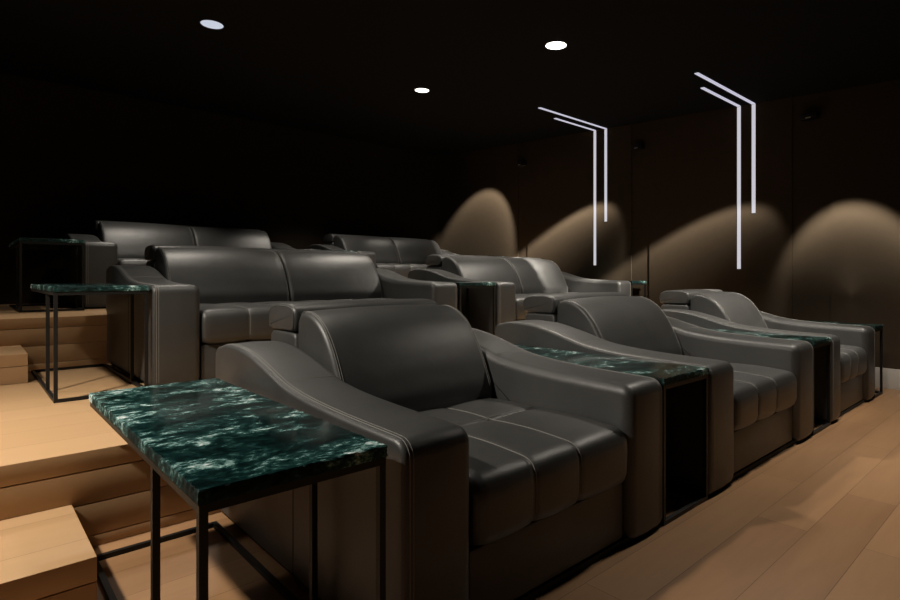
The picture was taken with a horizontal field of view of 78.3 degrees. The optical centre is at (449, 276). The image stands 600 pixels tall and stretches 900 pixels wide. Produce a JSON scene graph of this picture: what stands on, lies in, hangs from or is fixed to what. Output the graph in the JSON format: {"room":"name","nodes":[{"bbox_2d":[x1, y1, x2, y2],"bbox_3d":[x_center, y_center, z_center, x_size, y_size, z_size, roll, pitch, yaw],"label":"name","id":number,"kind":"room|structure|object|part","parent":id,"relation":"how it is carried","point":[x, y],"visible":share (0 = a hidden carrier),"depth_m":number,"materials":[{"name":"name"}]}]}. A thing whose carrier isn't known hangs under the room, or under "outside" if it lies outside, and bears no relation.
{"room":"home theater","nodes":[
{"label":"home theater","id":0,"kind":"room"},
{"bbox_2d":[0,303,110,369],"bbox_3d":[-2.291,0.483,6.364,8.200,0.375,2.630,0,0,-41],"label":"platform","id":1,"kind":"object","parent":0,"point":[82,335],"depth_m":4.13,"materials":[{"name":"brown wood"}]},
{"bbox_2d":[9,237,84,312],"bbox_3d":[-3.797,-0.015,5.180,0.462,0.620,1.273,0,0,-41],"label":"side table","id":2,"kind":"object","parent":1,"relation":"on","point":[20,243],"visible":1,"depth_m":4.83,"materials":[{"name":"black metal"}]},
{"bbox_3d":[-3.784,0.000,4.838,0.018,0.554,0.018,0,0,-41],"label":"leg","id":3,"kind":"part","parent":2,"relation":"part of","materials":[{"name":"black metal"}]},
{"bbox_3d":[-3.547,0.000,4.570,0.018,0.554,0.018,0,0,-41],"label":"leg","id":4,"kind":"part","parent":2,"relation":"part of","materials":[{"name":"black metal"}]},
{"bbox_3d":[-3.796,-0.285,5.180,0.451,0.018,1.262,0,0,-41],"label":"frame","id":5,"kind":"part","parent":2,"relation":"part of","materials":[{"name":"black metal"}]},
{"bbox_3d":[-3.796,0.286,5.180,0.451,0.018,1.262,0,0,-41],"label":"frame","id":6,"kind":"part","parent":2,"relation":"part of","materials":[{"name":"black metal"}]},
{"bbox_3d":[-3.459,0.000,5.125,0.018,0.554,0.018,0,0,-41],"label":"leg","id":7,"kind":"part","parent":2,"relation":"part of","materials":[{"name":"black metal"}]},
{"bbox_3d":[-3.222,0.000,4.857,0.018,0.554,0.018,0,0,-41],"label":"leg","id":8,"kind":"part","parent":2,"relation":"part of","materials":[{"name":"black metal"}]},
{"bbox_2d":[63,220,316,308],"bbox_3d":[-2.898,-0.169,6.369,2.416,0.929,1.436,0,0,-41],"label":"loveseat","id":9,"kind":"object","parent":1,"relation":"on","point":[111,242],"visible":0.41,"depth_m":6.00,"materials":[{"name":"grey leather"}]},
{"bbox_3d":[-3.696,-0.094,5.655,0.272,0.746,1.418,0,0,-41],"label":"arm","id":10,"kind":"part","parent":9,"relation":"part of","materials":[{"name":"grey leather"}]},
{"bbox_2d":[118,258,147,265],"bbox_3d":[-3.061,-0.068,5.851,0.924,0.233,0.874,0,0,-41],"label":"seat cushion","id":11,"kind":"object","parent":9,"relation":"on","point":[121,261],"depth_m":5.31,"materials":[{"name":"grey leather"}]},
{"bbox_3d":[-3.397,-0.353,6.231,0.924,0.520,0.433,0,0,-41],"label":"backrest","id":12,"kind":"part","parent":9,"relation":"part of","materials":[{"name":"grey leather"}]},
{"bbox_3d":[-2.700,-0.353,6.847,0.924,0.520,0.433,0,0,-41],"label":"backrest","id":13,"kind":"part","parent":9,"relation":"part of","materials":[{"name":"grey leather"}]},
{"bbox_3d":[-2.092,-0.094,7.074,0.272,0.746,1.418,0,0,-41],"label":"arm","id":14,"kind":"part","parent":9,"relation":"part of","materials":[{"name":"grey leather"}]},
{"bbox_2d":[308,234,483,277],"bbox_3d":[-0.734,-0.169,8.283,2.349,0.929,1.436,0,0,-41],"label":"loveseat","id":15,"kind":"object","parent":1,"relation":"on","point":[401,256],"visible":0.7,"depth_m":8.16,"materials":[{"name":"grey leather"}]},
{"bbox_3d":[-1.509,-0.094,7.589,0.264,0.746,1.418,0,0,-41],"label":"arm","id":16,"kind":"part","parent":15,"relation":"part of","materials":[{"name":"grey leather"}]},
{"bbox_3d":[-1.223,-0.353,8.153,0.899,0.520,0.433,0,0,-41],"label":"backrest","id":17,"kind":"part","parent":15,"relation":"part of","materials":[{"name":"grey leather"}]},
{"bbox_2d":[376,263,427,277],"bbox_3d":[-0.886,-0.068,7.773,0.899,0.233,0.874,0,0,-41],"label":"seat cushion","id":18,"kind":"object","parent":15,"relation":"on","point":[402,269],"depth_m":7.42,"materials":[{"name":"grey leather"}]},
{"bbox_3d":[-0.545,-0.353,8.752,0.899,0.520,0.433,0,0,-41],"label":"backrest","id":19,"kind":"part","parent":15,"relation":"part of","materials":[{"name":"grey leather"}]},
{"bbox_3d":[0.050,-0.094,8.968,0.264,0.746,1.418,0,0,-41],"label":"arm","id":20,"kind":"part","parent":15,"relation":"part of","materials":[{"name":"grey leather"}]},
{"bbox_2d":[0,73,440,369],"bbox_3d":[-3.195,-0.569,7.387,8.400,3.231,0.100,0,0,-41],"label":"wall","id":21,"kind":"structure","parent":0,"point":[72,158],"depth_m":7.06,"materials":[{"name":"fabric"}]},
{"bbox_2d":[0,0,899,155],"bbox_3d":[0.415,-1.938,3.304,8.400,0.694,11.000,0,0,-41],"label":"ceiling","id":22,"kind":"structure","parent":0,"point":[349,69],"depth_m":4.95,"materials":[{"name":"black paint"}]},
{"bbox_2d":[199,19,224,28],"bbox_3d":[-1.897,-2.012,4.409,0.193,0.016,0.193,0,0,-37],"label":"recessed light","id":23,"kind":"object","parent":22,"relation":"in","point":[209,23],"visible":1,"depth_m":4.40,"materials":[{"name":"grey plastic"}]},
{"bbox_2d":[414,88,429,92],"bbox_3d":[-0.303,-2.019,5.987,0.174,0.015,0.173,0,0,-37],"label":"recessed light","id":24,"kind":"object","parent":22,"relation":"in","point":[422,90],"visible":1,"depth_m":5.98,"materials":[{"name":"grey plastic"}]},
{"bbox_2d":[544,40,567,49],"bbox_3d":[0.879,-1.920,4.589,0.193,0.016,0.193,0,0,-37],"label":"recessed light","id":25,"kind":"object","parent":22,"relation":"in","point":[554,45],"visible":1,"depth_m":4.58,"materials":[{"name":"grey plastic"}]},
{"bbox_2d":[92,387,899,599],"bbox_3d":[2.132,1.096,1.438,8.300,0.100,5.730,0,0,-41],"label":"floor","id":26,"kind":"structure","parent":0,"point":[818,519],"depth_m":2.14,"materials":[{"name":"brown wood"}]},
{"bbox_2d":[0,505,96,599],"bbox_3d":[-1.847,0.954,1.383,1.565,0.184,0.519,0,0,-41],"label":"step","id":27,"kind":"structure","parent":26,"relation":"on","point":[48,554],"depth_m":1.70,"materials":[{"name":"brown wood"}]},
{"bbox_2d":[0,363,220,546],"bbox_3d":[-0.608,0.858,4.462,8.200,0.376,2.450,0,0,-41],"label":"platform","id":28,"kind":"object","parent":26,"relation":"on","point":[53,455],"depth_m":2.22,"materials":[{"name":"brown wood"}]},
{"bbox_2d":[0,345,27,384],"bbox_3d":[-3.452,0.578,3.201,1.569,0.184,0.569,0,0,-41],"label":"step","id":29,"kind":"structure","parent":28,"relation":"on","point":[13,359],"depth_m":3.47,"materials":[{"name":"brown wood"}]},
{"bbox_2d":[30,284,148,402],"bbox_3d":[-2.347,0.360,3.551,0.462,0.620,1.273,0,0,-41],"label":"side table","id":30,"kind":"object","parent":28,"relation":"on","point":[55,290],"visible":1,"depth_m":3.20,"materials":[{"name":"black metal"}]},
{"bbox_3d":[-2.334,0.375,3.210,0.018,0.554,0.018,0,0,-41],"label":"leg","id":31,"kind":"part","parent":30,"relation":"part of","materials":[{"name":"black metal"}]},
{"bbox_3d":[-2.097,0.375,2.942,0.018,0.554,0.018,0,0,-41],"label":"leg","id":32,"kind":"part","parent":30,"relation":"part of","materials":[{"name":"black metal"}]},
{"bbox_3d":[-2.347,0.661,3.551,0.451,0.018,1.262,0,0,-41],"label":"frame","id":33,"kind":"part","parent":30,"relation":"part of","materials":[{"name":"black metal"}]},
{"bbox_3d":[-2.347,0.090,3.551,0.451,0.018,1.262,0,0,-41],"label":"frame","id":34,"kind":"part","parent":30,"relation":"part of","materials":[{"name":"black metal"}]},
{"bbox_3d":[-2.010,0.375,3.497,0.018,0.554,0.018,0,0,-41],"label":"leg","id":35,"kind":"part","parent":30,"relation":"part of","materials":[{"name":"black metal"}]},
{"bbox_3d":[-1.773,0.375,3.229,0.018,0.554,0.018,0,0,-41],"label":"leg","id":36,"kind":"part","parent":30,"relation":"part of","materials":[{"name":"black metal"}]},
{"bbox_2d":[106,245,456,385],"bbox_3d":[-1.305,0.206,4.568,2.416,0.929,1.436,0,0,-41],"label":"loveseat","id":37,"kind":"object","parent":28,"relation":"on","point":[202,300],"visible":0.7,"depth_m":4.14,"materials":[{"name":"grey leather"}]},
{"bbox_3d":[-2.103,0.281,3.854,0.272,0.746,1.418,0,0,-41],"label":"arm","id":38,"kind":"part","parent":37,"relation":"part of","materials":[{"name":"grey leather"}]},
{"bbox_3d":[-1.803,0.022,4.429,0.924,0.520,0.433,0,0,-41],"label":"backrest","id":39,"kind":"part","parent":37,"relation":"part of","materials":[{"name":"grey leather"}]},
{"bbox_2d":[200,301,295,343],"bbox_3d":[-1.467,0.307,4.049,0.924,0.233,0.874,0,0,-41],"label":"seat cushion","id":40,"kind":"object","parent":37,"relation":"on","point":[221,322],"depth_m":3.58,"materials":[{"name":"grey leather"}]},
{"bbox_3d":[-1.106,0.022,5.045,0.924,0.520,0.433,0,0,-41],"label":"backrest","id":41,"kind":"part","parent":37,"relation":"part of","materials":[{"name":"grey leather"}]},
{"bbox_2d":[296,298,391,301],"bbox_3d":[-0.770,0.307,4.665,0.924,0.233,0.874,0,0,-41],"label":"seat cushion","id":42,"kind":"object","parent":37,"relation":"on","point":[297,299],"depth_m":4.73,"materials":[{"name":"grey leather"}]},
{"bbox_3d":[-0.499,0.281,5.272,0.272,0.746,1.418,0,0,-41],"label":"arm","id":43,"kind":"part","parent":37,"relation":"part of","materials":[{"name":"grey leather"}]},
{"bbox_2d":[454,282,495,334],"bbox_3d":[-0.163,0.360,5.483,0.462,0.620,1.273,0,0,-41],"label":"side table","id":44,"kind":"object","parent":28,"relation":"on","point":[467,285],"visible":0.41,"depth_m":5.07,"materials":[{"name":"black metal"}]},
{"bbox_3d":[0.087,0.375,4.874,0.018,0.554,0.018,0,0,-41],"label":"leg","id":45,"kind":"part","parent":44,"relation":"part of","materials":[{"name":"black metal"}]},
{"bbox_3d":[0.174,0.375,5.429,0.018,0.554,0.018,0,0,-41],"label":"leg","id":46,"kind":"part","parent":44,"relation":"part of","materials":[{"name":"black metal"}]},
{"bbox_3d":[-0.163,0.090,5.483,0.451,0.018,1.262,0,0,-41],"label":"frame","id":47,"kind":"part","parent":44,"relation":"part of","materials":[{"name":"black metal"}]},
{"bbox_3d":[0.412,0.375,5.160,0.018,0.554,0.018,0,0,-41],"label":"leg","id":48,"kind":"part","parent":44,"relation":"part of","materials":[{"name":"black metal"}]},
{"bbox_2d":[408,254,630,334],"bbox_3d":[0.859,0.206,6.482,2.349,0.929,1.436,0,0,-41],"label":"loveseat","id":49,"kind":"object","parent":28,"relation":"on","point":[515,278],"visible":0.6,"depth_m":6.22,"materials":[{"name":"grey leather"}]},
{"bbox_3d":[0.084,0.281,5.788,0.264,0.746,1.418,0,0,-41],"label":"arm","id":50,"kind":"part","parent":49,"relation":"part of","materials":[{"name":"grey leather"}]},
{"bbox_3d":[0.371,0.022,6.352,0.899,0.520,0.433,0,0,-41],"label":"backrest","id":51,"kind":"part","parent":49,"relation":"part of","materials":[{"name":"grey leather"}]},
{"bbox_2d":[515,294,538,319],"bbox_3d":[0.707,0.307,5.972,0.899,0.233,0.874,0,0,-41],"label":"seat cushion","id":52,"kind":"object","parent":49,"relation":"on","point":[520,314],"depth_m":5.39,"materials":[{"name":"grey leather"}]},
{"bbox_3d":[1.048,0.022,6.951,0.899,0.520,0.433,0,0,-41],"label":"backrest","id":53,"kind":"part","parent":49,"relation":"part of","materials":[{"name":"grey leather"}]},
{"bbox_2d":[532,292,577,293],"bbox_3d":[1.384,0.307,6.571,0.899,0.233,0.874,0,0,-41],"label":"seat cushion","id":54,"kind":"object","parent":49,"relation":"on","point":[532,292],"depth_m":6.71,"materials":[{"name":"grey leather"}]},
{"bbox_3d":[1.643,0.281,7.167,0.264,0.746,1.418,0,0,-41],"label":"arm","id":55,"kind":"part","parent":49,"relation":"part of","materials":[{"name":"grey leather"}]},
{"bbox_2d":[629,281,646,297],"bbox_3d":[1.928,0.360,7.333,0.347,0.620,1.273,0,0,-41],"label":"side table","id":56,"kind":"object","parent":28,"relation":"on","point":[631,282],"visible":0.22,"depth_m":6.85,"materials":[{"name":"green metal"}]},
{"bbox_3d":[1.929,0.090,7.332,0.338,0.018,1.262,0,0,-41],"label":"frame","id":57,"kind":"part","parent":56,"relation":"part of","materials":[{"name":"black metal"}]},
{"bbox_2d":[89,378,387,599],"bbox_3d":[-0.743,0.736,1.718,0.463,0.620,1.253,0,0,-41],"label":"side table","id":58,"kind":"object","parent":26,"relation":"on","point":[217,443],"visible":1,"depth_m":1.43,"materials":[{"name":"green stone"}]},
{"bbox_3d":[-0.737,0.751,1.384,0.018,0.554,0.018,0,0,-41],"label":"leg","id":59,"kind":"part","parent":58,"relation":"part of","materials":[{"name":"black metal"}]},
{"bbox_3d":[-0.743,1.037,1.718,0.451,0.018,1.242,0,0,-41],"label":"frame","id":60,"kind":"part","parent":58,"relation":"part of","materials":[{"name":"black metal"}]},
{"bbox_3d":[-0.500,0.751,1.116,0.018,0.554,0.018,0,0,-41],"label":"leg","id":61,"kind":"part","parent":58,"relation":"part of","materials":[{"name":"black metal"}]},
{"bbox_3d":[-0.743,0.466,1.718,0.451,0.018,1.242,0,0,-41],"label":"frame","id":62,"kind":"part","parent":58,"relation":"part of","materials":[{"name":"black metal"}]},
{"bbox_3d":[-0.412,0.751,1.671,0.018,0.554,0.018,0,0,-41],"label":"leg","id":63,"kind":"part","parent":58,"relation":"part of","materials":[{"name":"black metal"}]},
{"bbox_3d":[-0.175,0.751,1.403,0.018,0.554,0.018,0,0,-41],"label":"leg","id":64,"kind":"part","parent":58,"relation":"part of","materials":[{"name":"black metal"}]},
{"bbox_2d":[216,299,661,599],"bbox_3d":[-0.084,0.582,2.393,1.349,0.929,1.436,0,0,-41],"label":"recliner armchair","id":65,"kind":"object","parent":26,"relation":"on","point":[512,471],"visible":0.99,"depth_m":1.97,"materials":[{"name":"grey leather"}]},
{"bbox_3d":[-0.490,0.657,2.026,0.253,0.746,1.418,0,0,-41],"label":"arm","id":66,"kind":"part","parent":65,"relation":"part of","materials":[{"name":"grey leather"}]},
{"bbox_3d":[-0.234,0.398,2.562,0.826,0.520,0.433,0,0,-41],"label":"backrest","id":67,"kind":"part","parent":65,"relation":"part of","materials":[{"name":"grey leather"}]},
{"bbox_2d":[419,398,626,545],"bbox_3d":[0.102,0.683,2.182,0.826,0.233,0.874,0,0,-41],"label":"seat cushion","id":68,"kind":"object","parent":65,"relation":"on","point":[533,462],"depth_m":1.92,"materials":[{"name":"grey leather"}]},
{"bbox_3d":[0.329,0.657,2.750,0.253,0.746,1.418,0,0,-41],"label":"arm","id":69,"kind":"part","parent":65,"relation":"part of","materials":[{"name":"grey leather"}]},
{"bbox_2d":[514,344,708,525],"bbox_3d":[0.643,0.736,2.923,0.433,0.620,1.254,0,0,-41],"label":"side table","id":70,"kind":"object","parent":26,"relation":"on","point":[669,375],"visible":0.49,"depth_m":2.59,"materials":[{"name":"green stone"}]},
{"bbox_3d":[0.897,0.751,2.331,0.018,0.554,0.018,0,0,-41],"label":"leg","id":71,"kind":"part","parent":70,"relation":"part of","materials":[{"name":"black metal"}]},
{"bbox_3d":[0.643,1.037,2.923,0.422,0.018,1.242,0,0,-41],"label":"frame","id":72,"kind":"part","parent":70,"relation":"part of","materials":[{"name":"black metal"}]},
{"bbox_3d":[0.643,0.466,2.923,0.422,0.018,1.242,0,0,-41],"label":"frame","id":73,"kind":"part","parent":70,"relation":"part of","materials":[{"name":"black metal"}]},
{"bbox_3d":[1.199,0.751,2.599,0.018,0.554,0.018,0,0,-41],"label":"leg","id":74,"kind":"part","parent":70,"relation":"part of","materials":[{"name":"black metal"}]},
{"bbox_2d":[495,292,812,494],"bbox_3d":[1.335,0.582,3.647,1.555,0.929,1.436,0,0,-41],"label":"recliner armchair","id":75,"kind":"object","parent":26,"relation":"on","point":[760,389],"visible":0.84,"depth_m":3.30,"materials":[{"name":"grey leather"}]},
{"bbox_3d":[0.870,0.657,3.228,0.300,0.746,1.418,0,0,-41],"label":"arm","id":76,"kind":"part","parent":75,"relation":"part of","materials":[{"name":"grey leather"}]},
{"bbox_3d":[1.185,0.398,3.817,0.938,0.520,0.433,0,0,-41],"label":"backrest","id":77,"kind":"part","parent":75,"relation":"part of","materials":[{"name":"grey leather"}]},
{"bbox_3d":[1.808,0.657,4.058,0.300,0.746,1.418,0,0,-41],"label":"arm","id":78,"kind":"part","parent":75,"relation":"part of","materials":[{"name":"grey leather"}]},
{"bbox_2d":[730,363,796,430],"bbox_3d":[1.521,0.683,3.437,0.938,0.233,0.874,0,0,-41],"label":"seat cushion","id":79,"kind":"object","parent":75,"relation":"on","point":[763,392],"depth_m":3.14,"materials":[{"name":"grey leather"}]},
{"bbox_2d":[659,289,874,421],"bbox_3d":[2.698,0.582,4.853,1.265,0.929,1.436,0,0,-41],"label":"recliner armchair","id":80,"kind":"object","parent":26,"relation":"on","point":[852,346],"visible":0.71,"depth_m":4.62,"materials":[{"name":"grey leather"}]},
{"bbox_3d":[2.548,0.398,5.023,0.758,0.520,0.433,0,0,-41],"label":"backrest","id":81,"kind":"part","parent":80,"relation":"part of","materials":[{"name":"grey leather"}]},
{"bbox_3d":[3.083,0.657,5.185,0.245,0.746,1.418,0,0,-41],"label":"arm","id":82,"kind":"part","parent":80,"relation":"part of","materials":[{"name":"grey leather"}]},
{"bbox_2d":[840,344,866,382],"bbox_3d":[2.884,0.683,4.643,0.758,0.233,0.874,0,0,-41],"label":"seat cushion","id":83,"kind":"object","parent":80,"relation":"on","point":[853,357],"depth_m":4.32,"materials":[{"name":"grey leather"}]},
{"bbox_2d":[710,329,830,435],"bbox_3d":[2.127,0.736,4.236,0.403,0.620,1.253,0,0,-41],"label":"side table","id":84,"kind":"object","parent":26,"relation":"on","point":[815,341],"visible":0.34,"depth_m":3.90,"materials":[{"name":"black metal"}]},
{"bbox_3d":[2.392,0.751,3.653,0.018,0.554,0.018,0,0,-41],"label":"leg","id":85,"kind":"part","parent":84,"relation":"part of","materials":[{"name":"black metal"}]},
{"bbox_3d":[2.127,1.037,4.236,0.392,0.018,1.242,0,0,-41],"label":"frame","id":86,"kind":"part","parent":84,"relation":"part of","materials":[{"name":"black metal"}]},
{"bbox_3d":[2.127,0.466,4.236,0.392,0.018,1.242,0,0,-41],"label":"frame","id":87,"kind":"part","parent":84,"relation":"part of","materials":[{"name":"black metal"}]},
{"bbox_3d":[2.672,0.751,3.901,0.018,0.554,0.018,0,0,-41],"label":"leg","id":88,"kind":"part","parent":84,"relation":"part of","materials":[{"name":"black metal"}]},
{"bbox_2d":[803,320,883,398],"bbox_3d":[3.349,0.736,5.317,0.314,0.620,1.253,0,0,-41],"label":"side table","id":89,"kind":"object","parent":26,"relation":"on","point":[877,327],"visible":0.2,"depth_m":4.95,"materials":[{"name":"black metal"}]},
{"bbox_3d":[3.349,1.037,5.317,0.302,0.018,1.242,0,0,-41],"label":"frame","id":90,"kind":"part","parent":89,"relation":"part of","materials":[{"name":"black metal"}]},
{"bbox_3d":[3.861,0.751,4.952,0.018,0.554,0.018,0,0,-41],"label":"leg","id":91,"kind":"part","parent":89,"relation":"part of","materials":[{"name":"black metal"}]},
{"bbox_2d":[441,79,899,369],"bbox_3d":[3.453,-0.569,6.058,0.200,3.231,10.900,0,0,-41],"label":"wall","id":92,"kind":"structure","parent":0,"point":[821,242],"depth_m":6.31,"materials":[{"name":"brown fabric"}]},
{"bbox_2d":[516,161,526,166],"bbox_3d":[1.095,-1.739,8.511,0.106,0.060,0.130,0,0,-41],"label":"wall spotlight","id":93,"kind":"object","parent":92,"relation":"attached to","point":[520,163],"visible":1,"depth_m":8.48,"materials":[{"name":"black metal"}]},
{"bbox_2d":[539,107,606,221],"bbox_3d":[1.574,-1.370,6.979,1.395,1.252,0.037,0,0,-41],"label":"light strip","id":94,"kind":"object","parent":92,"relation":"attached to","point":[605,129],"visible":1,"depth_m":7.43,"materials":[{"name":"grey"}]},
{"bbox_2d":[554,118,595,264],"bbox_3d":[1.654,-1.082,7.277,0.880,1.847,0.037,0,0,-41],"label":"light strip","id":95,"kind":"object","parent":92,"relation":"attached to","point":[554,118],"visible":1,"depth_m":7.55,"materials":[{"name":"grey"}]},
{"bbox_2d":[631,143,644,150],"bbox_3d":[2.394,-1.654,7.043,0.106,0.060,0.140,0,0,-41],"label":"wall spotlight","id":96,"kind":"object","parent":92,"relation":"attached to","point":[640,146],"visible":1,"depth_m":7.01,"materials":[{"name":"black metal"}]},
{"bbox_2d":[701,87,740,268],"bbox_3d":[2.878,-0.997,5.863,0.920,1.816,0.037,0,0,-41],"label":"light strip","id":97,"kind":"object","parent":92,"relation":"attached to","point":[703,88],"visible":1,"depth_m":6.16,"materials":[{"name":"grey"}]},
{"bbox_2d":[694,72,755,212],"bbox_3d":[2.805,-1.297,5.596,1.383,1.198,0.037,0,0,-41],"label":"light strip","id":98,"kind":"object","parent":92,"relation":"attached to","point":[698,73],"visible":1,"depth_m":6.04,"materials":[{"name":"grey"}]},
{"bbox_2d":[800,111,819,121],"bbox_3d":[3.652,-1.629,5.620,0.106,0.060,0.150,0,0,-41],"label":"wall spotlight","id":99,"kind":"object","parent":92,"relation":"attached to","point":[815,115],"visible":1,"depth_m":5.59,"materials":[{"name":"black metal"}]},
{"bbox_2d":[875,367,899,389],"bbox_3d":[5.089,0.951,4.044,0.018,0.190,5.715,0,0,-41],"label":"baseboard","id":100,"kind":"structure","parent":92,"relation":"attached to","point":[891,377],"depth_m":5.16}
]}

